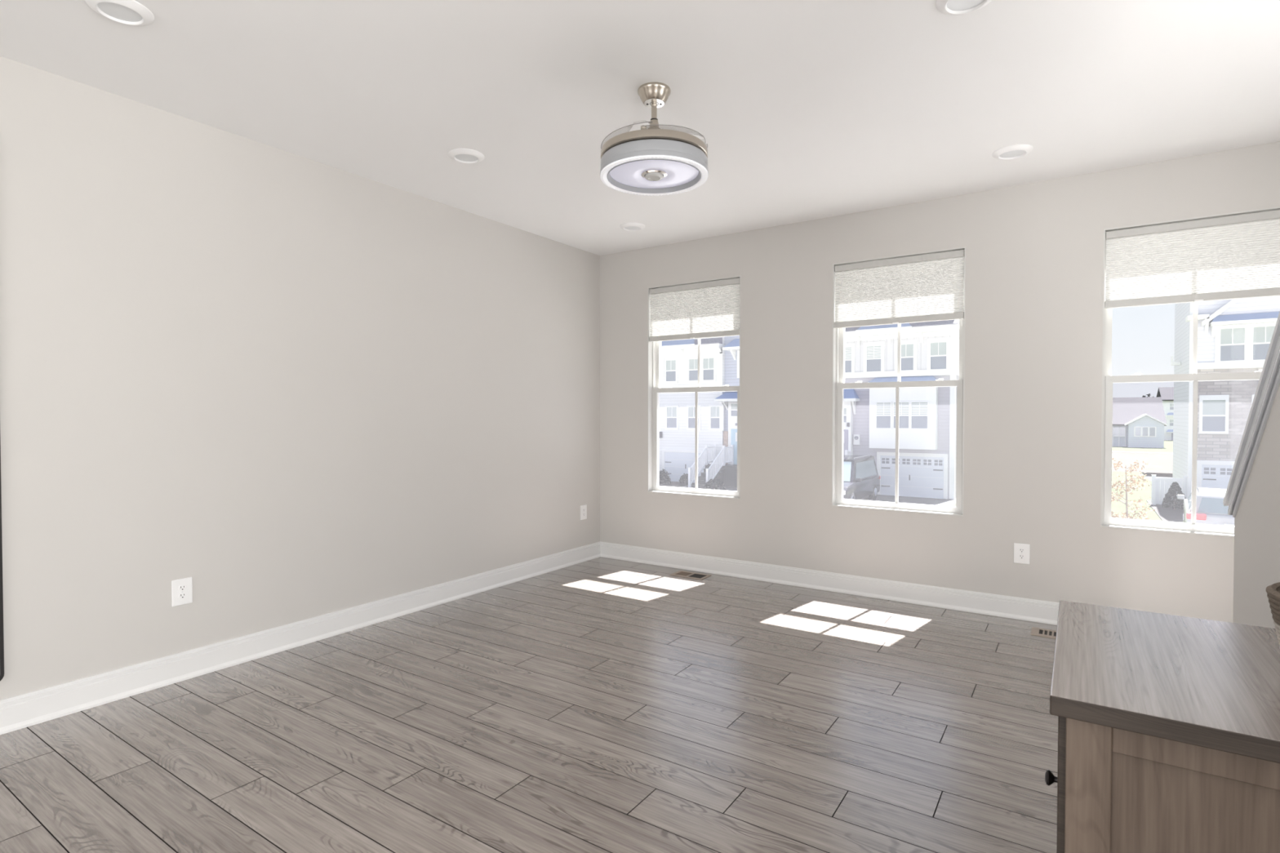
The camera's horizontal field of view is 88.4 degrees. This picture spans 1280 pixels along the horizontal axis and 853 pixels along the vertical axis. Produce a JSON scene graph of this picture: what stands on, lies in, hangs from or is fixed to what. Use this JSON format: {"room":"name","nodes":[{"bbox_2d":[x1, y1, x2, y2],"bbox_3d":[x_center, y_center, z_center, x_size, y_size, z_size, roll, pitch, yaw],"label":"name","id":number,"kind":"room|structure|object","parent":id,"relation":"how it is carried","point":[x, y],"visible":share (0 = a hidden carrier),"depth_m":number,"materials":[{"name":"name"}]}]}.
{"room":"empty living room","nodes":[
{"label":"empty living room","id":0,"kind":"room"},
{"bbox_2d":[0,56,599,700],"bbox_3d":[-3.366,-0.007,1.641,0.150,2.940,10.897,1,1,34],"label":"wall","id":1,"kind":"structure","parent":0,"point":[295,388],"depth_m":3.44,"materials":[{"name":"beige paint"}]},
{"bbox_2d":[0,440,4,680],"bbox_3d":[-2.833,-0.064,2.294,0.012,2.220,0.878,1,1,34],"label":"wall mirror","id":2,"kind":"object","parent":1,"relation":"attached to","point":[2,635],"visible":1,"depth_m":2.67,"materials":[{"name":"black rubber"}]},
{"bbox_2d":[171,577,192,606],"bbox_3d":[-2.234,0.807,3.211,0.009,0.128,0.089,1,1,34],"label":"wall outlet","id":3,"kind":"object","parent":1,"relation":"attached to","point":[181,588],"visible":1,"depth_m":3.21,"materials":[{"name":"white plastic"}]},
{"bbox_2d":[177,585,186,591],"bbox_3d":[-2.232,0.787,3.209,0.004,0.025,0.034,1,1,34],"label":"receptacle","id":4,"kind":"object","parent":3,"relation":"attached to","point":[180,588],"depth_m":3.21,"materials":[{"name":"white plastic"}]},
{"bbox_2d":[178,592,186,599],"bbox_3d":[-2.232,0.827,3.210,0.004,0.025,0.034,1,1,34],"label":"receptacle","id":5,"kind":"object","parent":3,"relation":"attached to","point":[181,595],"depth_m":3.21,"materials":[{"name":"white plastic"}]},
{"bbox_2d":[0,541,600,734],"bbox_3d":[-3.293,1.197,1.612,0.027,0.133,10.597,1,1,34],"label":"baseboard","id":6,"kind":"structure","parent":1,"relation":"attached to","point":[19,712],"depth_m":3.44,"materials":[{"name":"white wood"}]},
{"bbox_2d":[580,504,586,519],"bbox_3d":[-0.498,0.759,5.816,0.009,0.128,0.089,1,1,34],"label":"wall outlet","id":7,"kind":"object","parent":1,"relation":"attached to","point":[583,508],"visible":1,"depth_m":5.81,"materials":[{"name":"white plastic"}]},
{"bbox_2d":[0,556,1057,852],"bbox_3d":[-1.167,1.388,0.199,5.136,0.200,10.597,1,1,34],"label":"floor","id":8,"kind":"structure","parent":0,"point":[601,704],"depth_m":2.64,"materials":[{"name":"grey laminate"}]},
{"bbox_2d":[670,570,711,579],"bbox_3d":[0.406,1.197,5.302,0.290,0.005,0.170,1,1,34],"label":"floor vent","id":9,"kind":"object","parent":8,"relation":"in","point":[680,573],"visible":1,"depth_m":5.30,"materials":[{"name":"beige metal"}]},
{"bbox_2d":[1030,626,1056,638],"bbox_3d":[2.472,1.222,3.842,0.322,0.005,0.150,1,1,34],"label":"floor vent","id":10,"kind":"object","parent":8,"relation":"in","point":[1035,631],"visible":0.41,"depth_m":3.90,"materials":[{"name":"beige metal"}]},
{"bbox_2d":[1044,600,1279,852],"bbox_3d":[1.125,0.868,1.319,0.537,0.800,0.714,1,1,34],"label":"sideboard","id":11,"kind":"object","parent":8,"relation":"on","point":[1169,725],"visible":1,"depth_m":1.13,"materials":[{"name":"brown wood"}]},
{"bbox_2d":[1266,582,1279,644],"bbox_3d":[1.313,0.391,1.190,0.265,0.159,0.265,0,1,5],"label":"basket","id":12,"kind":"object","parent":11,"relation":"on","point":[1273,591],"visible":1,"depth_m":1.25,"materials":[{"name":"beige wicker"}]},
{"bbox_2d":[0,0,1279,255],"bbox_3d":[-1.167,-1.552,0.148,5.436,0.200,10.897,1,1,34],"label":"ceiling","id":13,"kind":"structure","parent":0,"point":[804,110],"depth_m":2.94,"materials":[{"name":"white paint"}]},
{"bbox_2d":[84,0,154,26],"bbox_3d":[-1.853,-1.480,2.345,0.196,0.019,0.196,1,1,34],"label":"recessed light","id":14,"kind":"object","parent":13,"relation":"in","point":[130,12],"visible":1,"depth_m":2.34,"materials":[{"name":"white plastic"}]},
{"bbox_2d":[448,148,484,163],"bbox_3d":[-0.968,-1.503,3.672,0.196,0.019,0.196,1,1,34],"label":"recessed light","id":15,"kind":"object","parent":13,"relation":"in","point":[461,155],"visible":1,"depth_m":3.64,"materials":[{"name":"white plastic"}]},
{"bbox_2d":[619,222,644,231],"bbox_3d":[-0.058,-1.527,5.048,0.196,0.019,0.196,1,1,34],"label":"recessed light","id":16,"kind":"object","parent":13,"relation":"in","point":[626,226],"visible":1,"depth_m":5.01,"materials":[{"name":"white plastic"}]},
{"bbox_2d":[600,81,708,195],"bbox_3d":[0.063,-1.304,2.936,0.484,0.392,0.484,0,1,17],"label":"ceiling fan","id":17,"kind":"object","parent":13,"relation":"hanging from","point":[653,161],"visible":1,"depth_m":2.84,"materials":[{"name":"silver metal"}]},
{"bbox_2d":[609,160,698,188],"bbox_3d":[0.063,-1.121,2.939,0.416,0.026,0.416,1,1,34],"label":"diffuser","id":18,"kind":"object","parent":17,"relation":"attached to","point":[633,174],"depth_m":2.93,"materials":[{"name":"white plastic"}]},
{"bbox_2d":[935,0,991,14],"bbox_3d":[1.132,-1.479,2.279,0.196,0.019,0.196,1,1,34],"label":"recessed light","id":19,"kind":"object","parent":13,"relation":"in","point":[945,6],"visible":1,"depth_m":2.31,"materials":[{"name":"white plastic"}]},
{"bbox_2d":[991,144,1033,159],"bbox_3d":[2.048,-1.502,3.617,0.196,0.019,0.196,1,1,34],"label":"recessed light","id":20,"kind":"object","parent":13,"relation":"in","point":[1015,151],"visible":1,"depth_m":3.59,"materials":[{"name":"white plastic"}]},
{"bbox_2d":[600,141,1279,622],"bbox_3d":[1.813,-0.059,4.646,5.136,2.940,0.150,1,1,34],"label":"wall","id":21,"kind":"structure","parent":0,"point":[1034,251],"depth_m":4.31,"materials":[{"name":"beige paint"}]},
{"bbox_2d":[647,275,740,498],"bbox_3d":[0.473,-0.313,5.532,0.877,1.773,0.153,1,1,34],"label":"window","id":22,"kind":"structure","parent":21,"relation":"in","point":[654,348],"depth_m":5.71,"materials":[{"name":"white plastic"}]},
{"bbox_2d":[648,278,739,342],"bbox_3d":[0.445,-0.957,5.479,0.857,0.454,0.044,1,1,34],"label":"cellular shade","id":23,"kind":"object","parent":22,"relation":"attached to","point":[709,309],"visible":1,"depth_m":5.46,"materials":[{"name":"fabric"}]},
{"bbox_2d":[600,542,1059,625],"bbox_3d":[1.764,1.145,4.593,5.136,0.133,0.027,1,1,34],"label":"baseboard","id":24,"kind":"structure","parent":21,"relation":"attached to","point":[1002,606],"depth_m":4.75,"materials":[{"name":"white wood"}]},
{"bbox_2d":[831,247,965,515],"bbox_3d":[1.814,-0.298,4.638,0.877,1.773,0.153,1,1,34],"label":"window","id":25,"kind":"structure","parent":21,"relation":"in","point":[839,384],"depth_m":4.66,"materials":[{"name":"white plastic"}]},
{"bbox_2d":[834,249,964,328],"bbox_3d":[1.786,-0.942,4.585,0.857,0.454,0.044,1,1,34],"label":"cellular shade","id":26,"kind":"object","parent":25,"relation":"attached to","point":[929,287],"visible":1,"depth_m":4.56,"materials":[{"name":"fabric"}]},
{"bbox_2d":[1013,542,1030,564],"bbox_3d":[2.416,0.804,4.164,0.089,0.128,0.009,1,1,34],"label":"wall outlet","id":27,"kind":"object","parent":21,"relation":"attached to","point":[1021,551],"visible":1,"depth_m":4.16,"materials":[{"name":"white plastic"}]},
{"bbox_2d":[1018,554,1024,559],"bbox_3d":[2.415,0.824,4.162,0.034,0.025,0.004,1,1,34],"label":"receptacle","id":28,"kind":"object","parent":27,"relation":"attached to","point":[1020,556],"depth_m":4.16,"materials":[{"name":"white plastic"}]},
{"bbox_2d":[1018,548,1024,552],"bbox_3d":[2.415,0.785,4.161,0.034,0.025,0.004,1,1,34],"label":"receptacle","id":29,"kind":"object","parent":27,"relation":"attached to","point":[1020,550],"depth_m":4.16,"materials":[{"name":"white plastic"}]},
{"bbox_2d":[1100,206,1279,537],"bbox_3d":[3.161,-0.282,3.741,0.877,1.773,0.153,1,1,34],"label":"window","id":30,"kind":"structure","parent":21,"relation":"in","point":[1106,521],"depth_m":3.84,"materials":[{"name":"white plastic"}]},
{"bbox_2d":[1104,209,1279,308],"bbox_3d":[3.133,-0.926,3.688,0.857,0.454,0.044,1,1,34],"label":"cellular shade","id":31,"kind":"object","parent":30,"relation":"attached to","point":[1233,257],"visible":1,"depth_m":3.69,"materials":[{"name":"fabric"}]},
{"bbox_2d":[1232,383,1279,628],"bbox_3d":[1.629,-0.103,1.433,0.120,2.739,2.495,1,1,34],"label":"wall","id":32,"kind":"structure","parent":0,"point":[1256,563],"depth_m":2.16,"materials":[{"name":"beige paint"}]},
{"bbox_2d":[1222,311,1279,517],"bbox_3d":[1.706,-0.553,1.540,0.164,1.832,2.389,1,1,34],"label":"trim","id":33,"kind":"structure","parent":32,"relation":"attached to","point":[1268,383],"depth_m":2.17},
{"label":"outside","id":34,"kind":"structure","parent":0,"visible":0},
{"bbox_2d":[1111,440,1173,452],"bbox_3d":[152.108,0.382,201.261,210.000,0.250,336.400,1,1,34],"label":"lawn","id":35,"kind":"structure","parent":34,"point":[1168,444],"depth_m":71.87,"materials":[{"name":"green plant"}]},
{"bbox_2d":[1111,396,1168,448],"bbox_3d":[56.707,-0.695,84.364,16.020,5.950,13.900,1,1,34],"label":"bungalow","id":36,"kind":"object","parent":35,"relation":"on","point":[1137,422],"visible":0.45,"depth_m":77.69,"materials":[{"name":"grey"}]},
{"bbox_2d":[1156,386,1173,439],"bbox_3d":[81.804,-2.033,101.015,3.500,8.050,9.920,1,1,34],"label":"townhouse","id":37,"kind":"structure","parent":35,"relation":"on","point":[1166,393],"depth_m":97.92,"materials":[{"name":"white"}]},
{"bbox_2d":[1165,429,1173,432],"bbox_3d":[79.114,0.698,97.206,2.140,0.480,0.520,1,1,34],"label":"hood","id":38,"kind":"object","parent":37,"relation":"attached to","point":[1166,430],"depth_m":97.54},
{"bbox_2d":[1166,413,1173,416],"bbox_3d":[79.114,-1.802,97.163,2.140,0.480,0.520,1,1,34],"label":"hood","id":39,"kind":"object","parent":37,"relation":"attached to","point":[1167,414],"depth_m":97.43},
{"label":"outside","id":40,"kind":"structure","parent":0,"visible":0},
{"bbox_2d":[1111,451,1173,453],"bbox_3d":[54.235,2.748,63.416,160.000,0.250,1.600,1,1,34],"label":"footpath","id":41,"kind":"structure","parent":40,"point":[1112,451],"depth_m":65.33,"materials":[{"name":"concrete"}]},
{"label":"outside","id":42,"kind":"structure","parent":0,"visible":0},
{"bbox_2d":[677,482,1164,506],"bbox_3d":[19.962,3.357,30.021,120.000,0.250,20.000,1,1,34],"label":"driveway","id":43,"kind":"structure","parent":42,"point":[921,500],"depth_m":29.08,"materials":[{"name":"concrete"}]},
{"bbox_2d":[658,336,724,482],"bbox_3d":[3.208,-3.416,42.272,9.800,12.850,11.600,1,1,34],"label":"townhouse","id":44,"kind":"structure","parent":43,"relation":"on","point":[679,357],"depth_m":36.59,"materials":[{"name":"white"}]},
{"bbox_2d":[661,338,695,348],"bbox_3d":[2.018,-4.625,36.722,2.590,0.480,0.520,1,1,34],"label":"hood","id":45,"kind":"object","parent":44,"relation":"attached to","point":[691,343],"depth_m":36.47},
{"bbox_2d":[688,335,739,488],"bbox_3d":[7.843,-3.239,37.797,4.080,12.650,13.410,1,1,34],"label":"townhouse","id":46,"kind":"structure","parent":43,"relation":"on","point":[726,470],"depth_m":35.00,"materials":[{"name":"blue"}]},
{"bbox_2d":[714,392,737,401],"bbox_3d":[5.076,-1.569,34.647,2.240,0.480,0.770,1,1,34],"label":"hood","id":47,"kind":"object","parent":46,"relation":"attached to","point":[726,397],"depth_m":34.75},
{"bbox_2d":[722,338,739,351],"bbox_3d":[5.719,-4.361,34.410,2.760,0.610,0.770,1,1,34],"label":"hood","id":48,"kind":"object","parent":46,"relation":"attached to","point":[732,344],"depth_m":34.83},
{"bbox_2d":[703,478,725,490],"bbox_3d":[3.564,2.865,32.021,1.088,0.665,0.926,1,1,34],"label":"bush","id":49,"kind":"object","parent":43,"relation":"on","point":[712,484],"visible":0.88,"depth_m":31.88,"materials":[{"name":"grey plant"}]},
{"bbox_2d":[843,454,880,500],"bbox_3d":[8.517,2.265,27.901,2.340,1.986,5.310,1,1,34],"label":"suv","id":50,"kind":"object","parent":43,"relation":"on","point":[861,479],"visible":0.44,"depth_m":27.25,"materials":[{"name":"grey paint"}]},
{"bbox_2d":[843,319,959,499],"bbox_3d":[13.104,-3.286,34.717,8.050,12.850,13.400,1,1,34],"label":"townhouse","id":51,"kind":"structure","parent":43,"relation":"on","point":[927,415],"depth_m":30.04,"materials":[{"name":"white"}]},
{"bbox_2d":[844,348,851,358],"bbox_3d":[9.895,-3.518,31.787,0.655,0.475,0.004,1,1,34],"label":"blind","id":52,"kind":"object","parent":51,"relation":"hanging from","point":[847,351],"depth_m":31.70,"materials":[{"name":"white plastic"}]},
{"bbox_2d":[844,388,859,401],"bbox_3d":[9.381,-1.534,31.748,2.220,0.650,0.720,1,1,34],"label":"hood","id":53,"kind":"object","parent":51,"relation":"attached to","point":[850,394],"depth_m":31.28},
{"bbox_2d":[866,346,880,357],"bbox_3d":[11.036,-3.504,31.027,0.655,0.475,0.004,1,1,34],"label":"blind","id":54,"kind":"object","parent":51,"relation":"hanging from","point":[872,352],"depth_m":31.02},
{"bbox_2d":[876,404,890,413],"bbox_3d":[11.254,-0.819,30.387,0.620,0.467,0.004,1,1,34],"label":"blind","id":55,"kind":"object","parent":51,"relation":"hanging from","point":[881,408],"depth_m":30.38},
{"bbox_2d":[855,323,911,333],"bbox_3d":[11.332,-4.638,30.502,2.490,0.480,0.540,1,1,34],"label":"hood","id":56,"kind":"object","parent":51,"relation":"attached to","point":[905,327],"depth_m":30.31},
{"bbox_2d":[893,403,908,413],"bbox_3d":[11.899,-0.811,29.957,0.650,0.467,0.004,1,1,34],"label":"blind","id":57,"kind":"object","parent":51,"relation":"hanging from","point":[903,407],"depth_m":29.92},
{"bbox_2d":[867,376,937,382],"bbox_3d":[11.991,-2.080,30.047,3.120,0.400,0.640,1,1,34],"label":"hood","id":58,"kind":"object","parent":51,"relation":"attached to","point":[870,379],"depth_m":30.17,"materials":[{"name":"blue"}]},
{"bbox_2d":[911,403,927,413],"bbox_3d":[12.548,-0.804,29.525,0.670,0.467,0.004,1,1,34],"label":"blind","id":59,"kind":"object","parent":51,"relation":"hanging from","point":[917,408],"depth_m":29.52,"materials":[{"name":"white plastic"}]},
{"bbox_2d":[1170,295,1279,498],"bbox_3d":[25.968,-2.602,27.027,6.400,11.750,7.350,1,1,34],"label":"townhouse","id":60,"kind":"structure","parent":43,"relation":"on","point":[1234,335],"depth_m":25.73,"materials":[{"name":"stone"}]},
{"bbox_2d":[1209,311,1279,326],"bbox_3d":[23.666,-4.113,24.737,3.360,0.410,0.470,1,1,34],"label":"hood","id":61,"kind":"object","parent":60,"relation":"attached to","point":[1237,318],"depth_m":25.13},
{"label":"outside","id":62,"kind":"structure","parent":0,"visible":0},
{"bbox_2d":[952,471,1164,520],"bbox_3d":[21.272,3.299,32.753,7.750,0.250,30.000,1,1,34],"label":"lawn","id":63,"kind":"structure","parent":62,"point":[1118,507],"depth_m":29.86,"materials":[{"name":"green plant"}]},
{"bbox_2d":[1111,457,1155,519],"bbox_3d":[12.141,2.120,16.549,1.399,2.671,1.088,1,1,34],"label":"sapling","id":64,"kind":"object","parent":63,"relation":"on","point":[1116,465],"visible":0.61,"depth_m":16.49,"materials":[{"name":"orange plant"}]},
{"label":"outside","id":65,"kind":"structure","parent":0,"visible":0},
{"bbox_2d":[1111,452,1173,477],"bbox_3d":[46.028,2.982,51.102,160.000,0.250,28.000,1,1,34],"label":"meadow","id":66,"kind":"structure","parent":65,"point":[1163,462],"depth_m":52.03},
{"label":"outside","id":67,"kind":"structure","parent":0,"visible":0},
{"bbox_2d":[1146,500,1183,522],"bbox_3d":[20.324,3.404,24.973,1.200,0.250,8.000,1,1,34],"label":"mulch bed","id":68,"kind":"object","parent":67,"point":[1166,514],"visible":0.21,"depth_m":24.93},
{"bbox_2d":[1151,475,1187,505],"bbox_3d":[21.672,2.640,26.947,1.140,1.270,0.140,1,1,34],"label":"privacy fence","id":69,"kind":"object","parent":68,"relation":"on","point":[1159,486],"visible":0.65,"depth_m":27.06,"materials":[{"name":"white plastic"}]},
{"bbox_2d":[1160,481,1186,509],"bbox_3d":[21.069,2.731,25.910,0.883,1.124,0.878,1,1,34],"label":"evergreen shrub","id":70,"kind":"object","parent":68,"relation":"on","point":[1175,489],"visible":0.87,"depth_m":25.81,"materials":[{"name":"green plant"}]},
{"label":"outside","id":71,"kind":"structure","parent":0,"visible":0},
{"bbox_2d":[658,481,693,487],"bbox_3d":[0.796,3.201,35.520,3.200,0.250,2.900,1,1,34],"label":"planting bed","id":72,"kind":"object","parent":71,"point":[676,484],"visible":0.07,"depth_m":35.02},
{"bbox_2d":[658,468,671,484],"bbox_3d":[1.280,2.702,35.500,0.893,0.863,0.800,1,1,34],"label":"bush","id":73,"kind":"object","parent":72,"relation":"on","point":[666,480],"visible":0.84,"depth_m":35.31,"materials":[{"name":"grey plant"}]},
{"bbox_2d":[678,472,688,484],"bbox_3d":[2.461,2.815,35.441,0.773,0.643,0.657,1,1,34],"label":"bush","id":74,"kind":"object","parent":72,"relation":"on","point":[684,478],"visible":0.67,"depth_m":35.29,"materials":[{"name":"grey plant"}]},
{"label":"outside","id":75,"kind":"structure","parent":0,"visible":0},
{"bbox_3d":[8.650,3.661,13.047,120.000,0.250,20.800,1,1,34],"label":"street","id":76,"kind":"object","parent":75,"visible":0},
{"bbox_2d":[1177,485,1234,526],"bbox_3d":[17.349,2.611,19.485,2.220,1.586,4.710,1,1,39],"label":"suv","id":77,"kind":"object","parent":76,"relation":"on","point":[1211,509],"visible":0.3,"depth_m":18.13,"materials":[{"name":"white paint"}]},
{"bbox_2d":[1177,494,1184,499],"bbox_3d":[17.125,2.231,20.830,0.180,0.140,0.120,1,1,39],"label":"mirror","id":78,"kind":"object","parent":77,"relation":"on","point":[1179,496],"depth_m":20.78,"materials":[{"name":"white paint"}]},
{"bbox_2d":[1186,512,1206,519],"bbox_3d":[15.371,2.486,18.180,0.420,0.160,0.115,1,1,39],"label":"tail lamp","id":79,"kind":"object","parent":77,"relation":"attached to","point":[1199,516],"depth_m":18.12,"materials":[{"name":"red plastic"}]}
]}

